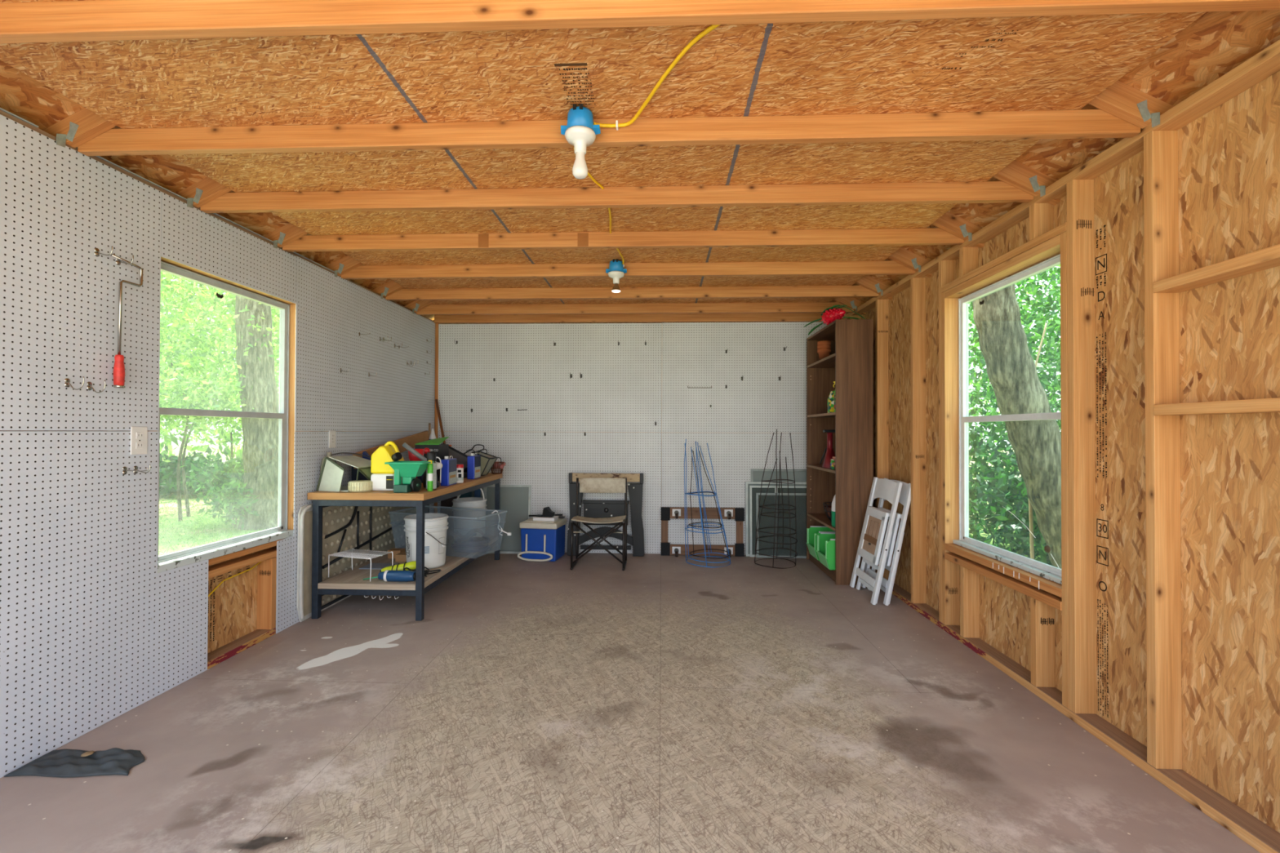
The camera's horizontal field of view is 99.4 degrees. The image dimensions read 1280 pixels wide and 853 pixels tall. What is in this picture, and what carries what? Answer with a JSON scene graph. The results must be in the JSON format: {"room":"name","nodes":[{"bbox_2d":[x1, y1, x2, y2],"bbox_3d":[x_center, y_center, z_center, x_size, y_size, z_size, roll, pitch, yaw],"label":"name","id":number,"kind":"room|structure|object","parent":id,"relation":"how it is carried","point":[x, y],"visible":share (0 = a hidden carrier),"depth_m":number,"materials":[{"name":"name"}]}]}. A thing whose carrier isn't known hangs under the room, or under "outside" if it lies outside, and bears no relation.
{"room":"storage shed","nodes":[
{"label":"storage shed","id":0,"kind":"room"},
{"bbox_2d":[0,60,434,319],"bbox_3d":[-1.371,-1.617,2.798,2.402,1.213,6.050,0,-1,2],"label":"roof slope","id":1,"kind":"object","parent":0,"point":[22,95],"depth_m":2.45,"materials":[{"name":"brown wood"}]},
{"bbox_2d":[0,107,435,777],"bbox_3d":[-2.261,0.081,2.829,0.107,2.390,5.675,0,-1,2],"label":"wall","id":2,"kind":"structure","parent":0,"point":[91,632],"depth_m":2.29,"materials":[{"name":"white paint"}]},
{"bbox_2d":[64,376,84,390],"bbox_3d":[-2.200,-0.169,2.117,0.069,0.052,0.020,0,-1,2],"label":"hook","id":3,"kind":"object","parent":2,"relation":"attached to","point":[67,380],"visible":1,"depth_m":2.12,"materials":[{"name":"silver metal"}]},
{"bbox_2d":[110,253,142,387],"bbox_3d":[-2.190,-0.439,2.311,0.037,0.552,0.137,0,-1,2],"label":"tool","id":4,"kind":"object","parent":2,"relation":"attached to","point":[118,366],"visible":1,"depth_m":2.28,"materials":[{"name":"silver metal"}]},
{"bbox_2d":[130,426,147,454],"bbox_3d":[-2.220,0.062,2.408,0.008,0.124,0.076,0,-1,2],"label":"outlet","id":5,"kind":"object","parent":2,"relation":"attached to","point":[139,435],"visible":1,"depth_m":2.40,"materials":[{"name":"beige plastic"}]},
{"bbox_2d":[157,261,293,573],"bbox_3d":[-2.250,-0.048,2.985,0.089,1.468,0.945,0,-1,2],"label":"window","id":6,"kind":"structure","parent":2,"relation":"in","point":[171,561],"depth_m":3.14,"materials":[{"name":"metal"}]},
{"bbox_2d":[328,430,335,448],"bbox_3d":[-2.163,0.088,3.822,0.008,0.124,0.076,0,-1,2],"label":"outlet","id":7,"kind":"object","parent":2,"relation":"attached to","point":[331,433],"visible":1,"depth_m":3.81,"materials":[{"name":"beige plastic"}]},
{"bbox_2d":[42,80,1173,155],"bbox_3d":[-0.200,-1.175,2.054,4.758,0.458,0.112,0,-1,2],"label":"ceiling beam","id":8,"kind":"structure","parent":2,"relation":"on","point":[1124,109],"depth_m":2.07,"materials":[{"name":"wood"}]},
{"bbox_2d":[560,103,600,179],"bbox_3d":[-0.222,-1.044,2.018,0.119,0.245,0.119,1,-1,-43],"label":"ceiling lamp","id":9,"kind":"object","parent":8,"relation":"attached to","point":[580,132],"visible":1,"depth_m":1.99,"materials":[{"name":"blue plastic"}]},
{"bbox_2d":[176,160,1060,213],"bbox_3d":[-0.177,-1.169,2.626,4.758,0.458,0.112,0,-1,2],"label":"ceiling beam","id":10,"kind":"structure","parent":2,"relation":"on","point":[1020,183],"depth_m":2.64,"materials":[{"name":"wood"}]},
{"bbox_2d":[263,211,984,251],"bbox_3d":[-0.153,-1.163,3.216,4.758,0.458,0.112,0,-1,2],"label":"roof truss","id":11,"kind":"object","parent":2,"relation":"on","point":[951,229],"visible":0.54,"depth_m":3.23,"materials":[{"name":"wood"}]},
{"bbox_2d":[325,247,932,279],"bbox_3d":[-0.129,-1.157,3.820,4.758,0.458,0.112,0,-1,2],"label":"roof truss","id":12,"kind":"object","parent":2,"relation":"on","point":[904,262],"visible":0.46,"depth_m":3.83,"materials":[{"name":"wood"}]},
{"bbox_2d":[605,259,626,293],"bbox_3d":[-0.166,-1.042,3.787,0.119,0.214,0.119,1,-1,-43],"label":"ceiling lamp","id":13,"kind":"object","parent":12,"relation":"attached to","point":[615,271],"visible":0.99,"depth_m":3.75,"materials":[{"name":"blue plastic"}]},
{"bbox_2d":[372,275,892,300],"bbox_3d":[-0.104,-1.151,4.455,4.758,0.458,0.112,0,-1,2],"label":"roof truss","id":14,"kind":"object","parent":2,"relation":"on","point":[870,286],"visible":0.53,"depth_m":4.47,"materials":[{"name":"wood"}]},
{"bbox_2d":[404,297,866,315],"bbox_3d":[-0.081,-1.145,5.025,4.758,0.458,0.112,0,-1,2],"label":"roof truss","id":15,"kind":"object","parent":2,"relation":"on","point":[420,307],"visible":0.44,"depth_m":5.04,"materials":[{"name":"wood"}]},
{"bbox_2d":[0,0,1279,44],"bbox_3d":[-0.224,-1.181,1.435,4.758,0.458,0.112,0,-1,2],"label":"ceiling beam","id":16,"kind":"structure","parent":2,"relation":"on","point":[89,20],"depth_m":1.47,"materials":[{"name":"wood"}]},
{"bbox_2d":[158,444,1040,559],"bbox_3d":[0.393,1.725,9.976,120.000,0.001,100.000,0,-1,2],"label":"ground","id":17,"kind":"structure","parent":0,"point":[176,451],"depth_m":9.22,"materials":[{"name":"green plant"}]},
{"bbox_2d":[159,443,243,498],"bbox_3d":[-11.466,1.222,13.966,10.105,1.610,4.360,0,-1,5],"label":"shrub","id":18,"kind":"object","parent":17,"relation":"on","point":[167,470],"visible":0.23,"depth_m":13.17,"materials":[{"name":"green plant"}]},
{"bbox_2d":[158,494,265,555],"bbox_3d":[-7.490,1.662,9.047,9.393,0.055,8.603,0,-1,2],"label":"grass","id":19,"kind":"structure","parent":17,"relation":"on","point":[183,499],"depth_m":9.09,"materials":[{"name":"green plant"}]},
{"bbox_2d":[173,440,259,530],"bbox_3d":[-7.015,1.042,9.244,1.790,1.627,1.873,0,-1,2],"label":"shrub","id":20,"kind":"object","parent":17,"relation":"on","point":[233,497],"visible":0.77,"depth_m":8.91,"materials":[{"name":"green plant"}]},
{"bbox_2d":[159,271,279,521],"bbox_3d":[-8.562,-0.808,10.532,5.799,5.032,7.316,1,-1,-34],"label":"foliage","id":21,"kind":"object","parent":17,"relation":"on","point":[176,389],"visible":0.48,"depth_m":9.24,"materials":[{"name":"green plant"}]},
{"bbox_2d":[160,271,279,467],"bbox_3d":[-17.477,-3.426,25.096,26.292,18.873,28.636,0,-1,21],"label":"bush","id":22,"kind":"object","parent":17,"relation":"on","point":[168,277],"visible":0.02,"depth_m":17.79,"materials":[{"name":"green plant"}]},
{"bbox_2d":[235,295,278,530],"bbox_3d":[-7.437,-2.977,9.540,7.928,9.571,8.548,0,-1,2],"label":"tree","id":23,"kind":"object","parent":17,"relation":"on","point":[260,435],"visible":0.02,"depth_m":9.05,"materials":[{"name":"grey plant"}]},
{"bbox_2d":[968,264,1061,539],"bbox_3d":[6.576,-1.676,8.340,10.284,6.821,6.630,0,-1,-5],"label":"tree","id":24,"kind":"object","parent":17,"relation":"on","point":[1053,326],"visible":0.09,"depth_m":7.64,"materials":[{"name":"green plant"}]},
{"bbox_2d":[968,289,1061,515],"bbox_3d":[8.374,0.106,10.325,16.399,8.918,7.402,0,-1,-6],"label":"tree","id":25,"kind":"object","parent":17,"relation":"on","point":[971,413],"visible":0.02,"depth_m":10.73,"materials":[{"name":"green plant"}]},
{"bbox_2d":[968,266,1061,472],"bbox_3d":[13.835,-5.483,14.873,29.767,18.487,14.161,0,-1,2],"label":"tree","id":26,"kind":"object","parent":17,"relation":"on","point":[1037,300],"visible":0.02,"depth_m":16.66,"materials":[{"name":"green plant"}]},
{"bbox_2d":[968,404,1061,565],"bbox_3d":[5.389,1.073,7.128,5.887,2.675,4.427,1,-1,-30],"label":"shrub","id":27,"kind":"object","parent":17,"relation":"on","point":[1005,495],"visible":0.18,"depth_m":6.21,"materials":[{"name":"green plant"}]},
{"bbox_2d":[972,284,1061,568],"bbox_3d":[3.860,-2.326,6.135,7.371,8.399,7.012,0,-1,2],"label":"tree","id":28,"kind":"object","parent":17,"relation":"on","point":[1011,367],"visible":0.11,"depth_m":4.74,"materials":[{"name":"grey plant"}]},
{"bbox_2d":[1028,323,1047,559],"bbox_3d":[3.699,0.362,5.053,0.184,2.652,0.031,0,-1,2],"label":"sapling","id":29,"kind":"object","parent":17,"relation":"on","point":[1030,507],"visible":0.15,"depth_m":5.04,"materials":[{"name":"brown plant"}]},
{"bbox_2d":[0,0,1205,304],"bbox_3d":[-0.187,-1.171,2.752,3.670,0.013,5.661,0,-1,2],"label":"ceiling","id":30,"kind":"structure","parent":0,"point":[1053,62],"depth_m":1.95,"materials":[{"name":"brown wood"}]},
{"bbox_2d":[573,147,624,267],"bbox_3d":[-0.179,-1.147,2.944,0.076,0.032,1.790,0,-1,6],"label":"power cable","id":31,"kind":"object","parent":30,"relation":"attached to","point":[588,174],"visible":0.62,"depth_m":2.94,"materials":[{"name":"yellow plastic"}]},
{"bbox_2d":[593,24,720,130],"bbox_3d":[0.138,-1.148,1.757,0.137,0.045,0.838,1,-1,-42],"label":"power cable","id":32,"kind":"object","parent":30,"relation":"attached to","point":[704,33],"visible":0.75,"depth_m":1.80,"materials":[{"name":"yellow plastic"}]},
{"bbox_2d":[432,320,826,555],"bbox_3d":[-0.063,-0.420,5.532,4.290,3.460,0.108,0,-1,2],"label":"wall","id":33,"kind":"structure","parent":0,"point":[624,388],"depth_m":5.48,"materials":[{"name":"white paint"}]},
{"bbox_2d":[434,312,822,323],"bbox_3d":[-0.061,-1.094,5.465,4.068,0.089,0.038,0,-1,2],"label":"roof truss","id":34,"kind":"object","parent":33,"relation":"attached to","point":[776,317],"visible":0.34,"depth_m":5.45,"materials":[{"name":"brown wood"}]},
{"bbox_2d":[0,552,1260,852],"bbox_3d":[-0.181,1.267,2.709,4.290,0.030,5.725,0,-1,2],"label":"floor","id":35,"kind":"structure","parent":0,"point":[660,704],"depth_m":2.16,"materials":[{"name":"concrete"}]},
{"bbox_2d":[4,747,145,777],"bbox_3d":[-2.025,1.223,1.990,0.426,0.027,0.168,0,-1,2],"label":"cloth","id":36,"kind":"object","parent":35,"relation":"on","point":[65,762],"visible":0.96,"depth_m":1.97,"materials":[{"name":"black fabric"}]},
{"bbox_2d":[296,503,416,622],"bbox_3d":[-2.126,0.889,4.374,0.037,0.746,1.852,0,-1,2],"label":"folding table","id":37,"kind":"object","parent":35,"relation":"on","point":[344,528],"visible":0.45,"depth_m":3.88,"materials":[{"name":"white plastic"}]},
{"bbox_2d":[307,473,502,621],"bbox_3d":[-1.747,0.852,4.385,0.771,0.822,1.740,0,-1,2],"label":"workbench","id":38,"kind":"object","parent":35,"relation":"on","point":[349,582],"visible":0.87,"depth_m":3.54,"materials":[{"name":"blue metal"}]},
{"bbox_2d":[315,452,373,491],"bbox_3d":[-1.993,0.304,3.729,0.335,0.257,0.302,0,-1,2],"label":"bird feeder","id":39,"kind":"object","parent":38,"relation":"on","point":[331,474],"visible":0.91,"depth_m":3.61,"materials":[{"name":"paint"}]},
{"bbox_2d":[347,480,373,492],"bbox_3d":[-1.872,0.399,3.649,0.157,0.070,0.156,0,-1,2],"label":"round tin","id":40,"kind":"object","parent":38,"relation":"on","point":[360,486],"visible":0.92,"depth_m":3.59,"materials":[{"name":"beige metal"}]},
{"bbox_2d":[328,548,393,581],"bbox_3d":[-1.915,0.946,3.730,0.355,0.155,0.210,0,-1,16],"label":"wire rack","id":41,"kind":"object","parent":38,"relation":"on","point":[348,553],"visible":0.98,"depth_m":3.71,"materials":[{"name":"white metal"}]},
{"bbox_2d":[351,451,371,480],"bbox_3d":[-2.028,0.312,4.251,0.190,0.253,0.500,0,-1,2],"label":"tool case","id":42,"kind":"object","parent":38,"relation":"on","point":[361,477],"visible":0.1,"depth_m":4.00,"materials":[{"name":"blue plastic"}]},
{"bbox_2d":[352,431,428,468],"bbox_3d":[-2.034,0.173,4.523,0.028,0.280,1.176,0,-1,4],"label":"board","id":43,"kind":"object","parent":42,"relation":"on","point":[411,440],"visible":0.57,"depth_m":4.67,"materials":[{"name":"brown wood"}]},
{"bbox_2d":[317,582,415,590],"bbox_3d":[-1.774,1.040,3.543,0.646,0.036,0.041,0,-1,2],"label":"shelf","id":44,"kind":"object","parent":38,"relation":"attached to","point":[321,585],"depth_m":3.53,"materials":[{"name":"beige wood"}]},
{"bbox_2d":[359,563,398,568],"bbox_3d":[-1.911,1.023,3.979,0.210,0.005,0.160,0,-1,2],"label":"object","id":45,"kind":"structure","parent":38,"relation":"on","point":[374,566],"depth_m":3.97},
{"bbox_2d":[370,440,404,490],"bbox_3d":[-1.708,0.267,3.722,0.206,0.336,0.184,0,-1,2],"label":"jug","id":46,"kind":"object","parent":38,"relation":"on","point":[382,477],"visible":0.85,"depth_m":3.65,"materials":[{"name":"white plastic"}]},
{"bbox_2d":[363,569,415,582],"bbox_3d":[-1.658,0.986,3.584,0.369,0.073,0.073,0,-1,2],"label":"tool","id":47,"kind":"object","parent":38,"relation":"on","point":[387,575],"visible":0.94,"depth_m":3.55,"materials":[{"name":"blue plastic"}]},
{"bbox_2d":[387,548,404,558],"bbox_3d":[-1.914,0.998,4.270,0.100,0.062,0.080,0,-1,2],"label":"carton","id":48,"kind":"object","parent":38,"relation":"on","point":[395,551],"visible":0.66,"depth_m":4.23,"materials":[{"name":"brown cardboard"}]},
{"bbox_2d":[380,560,416,572],"bbox_3d":[-1.637,0.972,3.704,0.244,0.094,0.079,0,-1,-23],"label":"tool","id":49,"kind":"object","parent":38,"relation":"on","point":[411,565],"visible":0.55,"depth_m":3.69,"materials":[{"name":"yellow plastic"}]},
{"bbox_2d":[395,552,406,561],"bbox_3d":[-1.813,1.002,4.171,0.090,0.052,0.090,0,-1,2],"label":"carton","id":50,"kind":"object","parent":38,"relation":"on","point":[401,557],"visible":0.51,"depth_m":4.13,"materials":[{"name":"cardboard"}]},
{"bbox_2d":[384,461,433,493],"bbox_3d":[-1.533,0.334,3.616,0.250,0.200,0.180,0,-1,2],"label":"spreader","id":51,"kind":"object","parent":38,"relation":"on","point":[408,470],"visible":0.98,"depth_m":3.56,"materials":[{"name":"green plastic"}]},
{"bbox_2d":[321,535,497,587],"bbox_3d":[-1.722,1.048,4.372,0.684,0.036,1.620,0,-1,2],"label":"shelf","id":52,"kind":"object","parent":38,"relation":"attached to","point":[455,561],"depth_m":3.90,"materials":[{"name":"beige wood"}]},
{"bbox_2d":[408,448,424,478],"bbox_3d":[-1.671,0.303,4.052,0.116,0.270,0.116,0,-1,2],"label":"funnel","id":53,"kind":"object","parent":38,"relation":"on","point":[412,457],"visible":0.44,"depth_m":4.01,"materials":[{"name":"red plastic"}]},
{"bbox_2d":[402,442,426,461],"bbox_3d":[-1.635,0.202,3.982,0.207,0.170,0.032,0,-1,-7],"label":"tube","id":54,"kind":"object","parent":53,"relation":"on","point":[405,445],"visible":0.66,"depth_m":3.97,"materials":[{"name":"grey plastic"}]},
{"bbox_2d":[404,513,448,569],"bbox_3d":[-1.573,0.844,4.012,0.316,0.366,0.308,0,-1,2],"label":"bucket","id":55,"kind":"object","parent":38,"relation":"on","point":[436,526],"visible":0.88,"depth_m":3.91,"materials":[{"name":"white plastic"}]},
{"bbox_2d":[405,536,411,560],"bbox_3d":[-1.666,0.877,3.902,0.071,0.168,0.010,0,-1,38],"label":"print","id":56,"kind":"object","parent":55,"relation":"attached to","point":[408,539],"depth_m":3.90,"materials":[{"name":"grey paper"}]},
{"bbox_2d":[426,460,433,491],"bbox_3d":[-1.414,0.332,3.661,0.036,0.207,0.036,0,-1,2],"label":"spray can","id":57,"kind":"object","parent":38,"relation":"on","point":[430,467],"visible":0.98,"depth_m":3.65,"materials":[{"name":"green metal"}]},
{"bbox_2d":[426,452,436,490],"bbox_3d":[-1.433,0.307,3.732,0.066,0.258,0.066,0,-1,2],"label":"spray can","id":58,"kind":"object","parent":38,"relation":"on","point":[430,455],"visible":0.57,"depth_m":3.71,"materials":[{"name":"silver metal"}]},
{"bbox_2d":[414,436,448,480],"bbox_3d":[-1.722,0.263,4.500,0.200,0.359,0.201,0,-1,2],"label":"printed box","id":59,"kind":"object","parent":38,"relation":"on","point":[442,451],"visible":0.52,"depth_m":4.41,"materials":[{"name":"black cardboard"}]},
{"bbox_2d":[422,456,442,488],"bbox_3d":[-1.481,0.327,3.877,0.129,0.220,0.145,0,-1,-26],"label":"sprayer","id":60,"kind":"object","parent":38,"relation":"on","point":[439,465],"visible":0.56,"depth_m":3.85,"materials":[{"name":"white plastic"}]},
{"bbox_2d":[435,399,445,443],"bbox_3d":[-1.945,0.088,5.361,0.026,0.735,0.401,1,-1,-40],"label":"handle","id":61,"kind":"object","parent":38,"relation":"on","point":[436,400],"visible":0.66,"depth_m":5.42,"materials":[{"name":"brown wood"}]},
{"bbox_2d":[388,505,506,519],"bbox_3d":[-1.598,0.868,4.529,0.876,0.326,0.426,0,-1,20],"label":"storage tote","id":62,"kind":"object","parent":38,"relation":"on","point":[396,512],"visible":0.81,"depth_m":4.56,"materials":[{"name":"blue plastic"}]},
{"bbox_2d":[450,536,490,552],"bbox_3d":[-1.386,0.968,4.450,0.320,0.108,0.264,0,-1,2],"label":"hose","id":63,"kind":"object","parent":62,"relation":"in","point":[465,544],"visible":1,"depth_m":4.36,"materials":[{"name":"grey plastic"}]},
{"bbox_2d":[440,455,457,485],"bbox_3d":[-1.438,0.331,4.088,0.063,0.217,0.186,0,-1,-1],"label":"can","id":64,"kind":"object","parent":38,"relation":"on","point":[448,477],"visible":0.99,"depth_m":4.01,"materials":[{"name":"blue metal"}]},
{"bbox_2d":[440,442,468,478],"bbox_3d":[-1.635,0.294,4.716,0.336,0.301,0.166,0,-1,2],"label":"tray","id":65,"kind":"object","parent":38,"relation":"on","point":[461,458],"visible":0.14,"depth_m":4.76,"materials":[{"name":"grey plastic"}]},
{"bbox_2d":[448,448,466,469],"bbox_3d":[-1.632,0.281,4.716,0.320,0.247,0.140,0,-1,2],"label":"tray","id":66,"kind":"object","parent":65,"relation":"on","point":[461,458],"depth_m":4.76,"materials":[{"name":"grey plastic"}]},
{"bbox_2d":[456,464,463,483],"bbox_3d":[-1.420,0.369,4.256,0.072,0.144,0.072,0,-1,2],"label":"bottle","id":67,"kind":"object","parent":38,"relation":"on","point":[460,470],"visible":0.72,"depth_m":4.22,"materials":[{"name":"white plastic"}]},
{"bbox_2d":[452,488,486,539],"bbox_3d":[-1.573,0.792,5.014,0.306,0.491,0.306,0,-1,2],"label":"bucket","id":68,"kind":"object","parent":38,"relation":"on","point":[463,527],"visible":0.81,"depth_m":4.90,"materials":[{"name":"white plastic"}]},
{"bbox_2d":[466,453,480,479],"bbox_3d":[-1.421,0.336,4.652,0.063,0.217,0.186,0,-1,-1],"label":"can","id":69,"kind":"object","parent":38,"relation":"on","point":[473,462],"visible":1,"depth_m":4.56,"materials":[{"name":"blue metal"}]},
{"bbox_2d":[471,448,497,475],"bbox_3d":[-1.377,0.316,4.809,0.186,0.236,0.164,0,-1,11],"label":"lantern","id":70,"kind":"object","parent":38,"relation":"on","point":[487,461],"visible":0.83,"depth_m":4.78,"materials":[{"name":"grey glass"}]},
{"bbox_2d":[490,457,505,474],"bbox_3d":[-1.354,0.370,5.160,0.148,0.158,0.138,0,-1,2],"label":"wire basket","id":71,"kind":"object","parent":38,"relation":"on","point":[500,467],"visible":0.81,"depth_m":5.13,"materials":[{"name":"red metal"}]},
{"bbox_2d":[440,496,457,535],"bbox_3d":[-1.927,0.893,5.454,0.160,0.760,0.102,0,-1,2],"label":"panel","id":72,"kind":"object","parent":35,"relation":"on","point":[448,502],"visible":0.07,"depth_m":5.45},
{"bbox_2d":[471,484,531,553],"bbox_3d":[-1.445,0.934,5.485,0.680,0.684,0.066,0,-1,2],"label":"panel","id":73,"kind":"object","parent":35,"relation":"on","point":[514,499],"visible":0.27,"depth_m":5.48,"materials":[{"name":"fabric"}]},
{"bbox_2d":[517,516,566,561],"bbox_3d":[-0.945,1.089,5.270,0.381,0.372,0.354,0,-1,9],"label":"cooler","id":74,"kind":"object","parent":35,"relation":"on","point":[540,540],"visible":0.98,"depth_m":5.13,"materials":[{"name":"blue plastic"}]},
{"bbox_2d":[533,515,558,521],"bbox_3d":[-0.908,0.885,5.241,0.210,0.032,0.140,0,-1,9],"label":"tray","id":75,"kind":"object","parent":74,"relation":"on","point":[553,518],"visible":0.89,"depth_m":5.18,"materials":[{"name":"white plastic"}]},
{"bbox_2d":[535,506,555,517],"bbox_3d":[-0.913,0.822,5.242,0.183,0.094,0.065,0,-1,14],"label":"tape dispenser","id":76,"kind":"object","parent":75,"relation":"on","point":[547,512],"visible":1,"depth_m":5.21,"materials":[{"name":"black plastic"}]},
{"bbox_2d":[569,477,626,570],"bbox_3d":[-0.368,0.878,4.960,0.486,0.789,0.329,0,-1,2],"label":"chair","id":77,"kind":"object","parent":35,"relation":"on","point":[594,485],"visible":1,"depth_m":5.09,"materials":[{"name":"fabric"}]},
{"bbox_2d":[566,472,644,556],"bbox_3d":[-0.338,0.870,5.384,0.770,0.815,0.060,0,-1,2],"label":"stand","id":78,"kind":"object","parent":35,"relation":"on","point":[592,508],"visible":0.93,"depth_m":5.37,"materials":[{"name":"paint"}]},
{"bbox_2d":[660,506,744,557],"bbox_3d":[0.618,1.044,5.370,0.822,0.480,0.128,0,-1,2],"label":"furniture dolly","id":79,"kind":"object","parent":35,"relation":"on","point":[667,513],"visible":0.93,"depth_m":5.39,"materials":[{"name":"wood"}]},
{"bbox_2d":[684,439,730,567],"bbox_3d":[0.638,0.702,5.132,0.438,1.164,0.424,0,-1,2],"label":"cage","id":80,"kind":"object","parent":35,"relation":"on","point":[699,495],"visible":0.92,"depth_m":5.14,"materials":[{"name":"blue metal"}]},
{"bbox_2d":[685,441,730,563],"bbox_3d":[0.638,0.699,5.142,0.429,1.099,0.398,0,-1,2],"label":"cage","id":81,"kind":"object","parent":80,"relation":"in","point":[707,523],"visible":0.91,"depth_m":5.18,"materials":[{"name":"blue metal"}]},
{"bbox_2d":[688,449,729,559],"bbox_3d":[0.647,0.717,5.146,0.401,0.994,0.378,0,-1,2],"label":"cage","id":82,"kind":"object","parent":81,"relation":"in","point":[693,551],"visible":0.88,"depth_m":5.13,"materials":[{"name":"metal"}]},
{"bbox_2d":[754,429,796,568],"bbox_3d":[1.267,0.655,5.082,0.388,1.262,0.388,0,-1,2],"label":"cage","id":83,"kind":"object","parent":35,"relation":"on","point":[776,479],"visible":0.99,"depth_m":5.08,"materials":[{"name":"metal"}]},
{"bbox_2d":[755,450,797,558],"bbox_3d":[1.277,0.711,5.087,0.389,0.958,0.389,0,-1,2],"label":"cage","id":84,"kind":"object","parent":83,"relation":"in","point":[783,512],"visible":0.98,"depth_m":5.10,"materials":[{"name":"metal"}]},
{"bbox_2d":[745,481,806,556],"bbox_3d":[1.423,0.916,5.365,0.750,0.735,0.034,0,-1,2],"label":"screen","id":85,"kind":"object","parent":35,"relation":"on","point":[748,484],"visible":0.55,"depth_m":5.38,"materials":[{"name":"metal"}]},
{"bbox_2d":[749,485,806,556],"bbox_3d":[1.442,0.933,5.340,0.720,0.700,0.037,0,-1,2],"label":"screen","id":86,"kind":"object","parent":35,"relation":"on","point":[753,490],"visible":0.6,"depth_m":5.35,"materials":[{"name":"metal"}]},
{"bbox_2d":[751,468,806,482],"bbox_3d":[1.464,0.854,5.392,0.720,0.860,0.030,0,-1,2],"label":"screen","id":87,"kind":"object","parent":35,"relation":"on","point":[800,475],"visible":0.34,"depth_m":5.41,"materials":[{"name":"metal"}]},
{"bbox_2d":[755,493,806,558],"bbox_3d":[1.480,0.969,5.316,0.680,0.630,0.042,0,-1,2],"label":"screen","id":88,"kind":"object","parent":35,"relation":"on","point":[801,498],"visible":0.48,"depth_m":5.32,"materials":[{"name":"metal"}]},
{"bbox_2d":[806,319,873,585],"bbox_3d":[1.746,0.209,4.820,0.295,2.140,0.895,0,-1,2],"label":"bookcase","id":89,"kind":"object","parent":35,"relation":"on","point":[849,363],"visible":0.94,"depth_m":4.38,"materials":[{"name":"brown wood"}]},
{"bbox_2d":[806,525,835,560],"bbox_3d":[1.641,1.046,4.878,0.223,0.255,0.300,0,-1,2],"label":"bin","id":90,"kind":"object","parent":89,"relation":"on","point":[812,532],"visible":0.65,"depth_m":5.01,"materials":[{"name":"green plastic"}]},
{"bbox_2d":[817,347,831,359],"bbox_3d":[1.676,-0.649,4.944,0.120,0.115,0.120,0,-1,2],"label":"flower pot","id":91,"kind":"object","parent":89,"relation":"on","point":[823,353],"visible":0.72,"depth_m":4.90,"materials":[{"name":"ceramic"}]},
{"bbox_2d":[816,532,835,570],"bbox_3d":[1.629,1.043,4.553,0.223,0.255,0.300,0,-1,2],"label":"bin","id":92,"kind":"object","parent":89,"relation":"on","point":[825,550],"visible":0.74,"depth_m":4.50,"materials":[{"name":"green plastic"}]},
{"bbox_2d":[819,429,835,467],"bbox_3d":[1.673,0.196,4.817,0.130,0.335,0.109,0,-1,2],"label":"jack stand","id":93,"kind":"object","parent":89,"relation":"on","point":[828,451],"visible":0.79,"depth_m":4.79,"materials":[{"name":"red paint"}]},
{"bbox_2d":[822,502,831,521],"bbox_3d":[1.729,0.755,4.758,0.242,0.157,0.243,0,-1,2],"label":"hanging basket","id":94,"kind":"object","parent":89,"relation":"on","point":[827,508],"visible":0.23,"depth_m":4.74,"materials":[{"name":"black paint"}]},
{"bbox_2d":[827,391,834,413],"bbox_3d":[1.663,-0.210,4.667,0.090,0.189,0.056,0,-1,2],"label":"pack","id":95,"kind":"object","parent":89,"relation":"on","point":[831,397],"visible":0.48,"depth_m":4.64,"materials":[{"name":"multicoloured plastic"}]},
{"bbox_2d":[831,495,835,527],"bbox_3d":[1.654,0.673,4.496,0.132,0.316,0.132,0,-1,2],"label":"bottle","id":96,"kind":"object","parent":89,"relation":"on","point":[833,509],"visible":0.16,"depth_m":4.48,"materials":[{"name":"teal plastic"}]},
{"bbox_2d":[804,305,865,334],"bbox_3d":[1.637,-0.916,4.616,0.137,0.217,0.540,1,-1,-41],"label":"ornament","id":97,"kind":"object","parent":89,"relation":"on","point":[830,314],"visible":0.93,"depth_m":4.57,"materials":[{"name":"red plastic"}]},
{"bbox_2d":[849,476,902,604],"bbox_3d":[1.763,0.834,4.080,0.212,0.879,0.482,0,-1,2],"label":"folding chair","id":98,"kind":"object","parent":35,"relation":"on","point":[869,548],"visible":1,"depth_m":4.01,"materials":[{"name":"white plastic"}]},
{"bbox_2d":[861,478,911,605],"bbox_3d":[1.843,0.838,4.067,0.203,0.872,0.482,0,-1,2],"label":"folding chair","id":99,"kind":"object","parent":35,"relation":"on","point":[886,586],"visible":0.61,"depth_m":3.88,"materials":[{"name":"white plastic"}]},
{"bbox_2d":[831,9,1279,315],"bbox_3d":[1.030,-1.609,2.702,2.402,1.213,6.050,0,-1,2],"label":"roof slope","id":100,"kind":"object","parent":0,"point":[1215,43],"depth_m":1.85,"materials":[{"name":"brown wood"}]},
{"bbox_2d":[841,39,1279,852],"bbox_3d":[1.910,0.094,2.663,0.105,2.390,5.675,0,-1,2],"label":"wall","id":101,"kind":"structure","parent":0,"point":[1159,637],"depth_m":1.95,"materials":[{"name":"brown wood"}]},
{"bbox_2d":[952,253,1062,584],"bbox_3d":[1.955,-0.028,2.875,0.078,1.539,0.975,0,-1,2],"label":"window","id":102,"kind":"structure","parent":101,"relation":"in","point":[1047,571],"depth_m":3.18,"materials":[{"name":"paint"}]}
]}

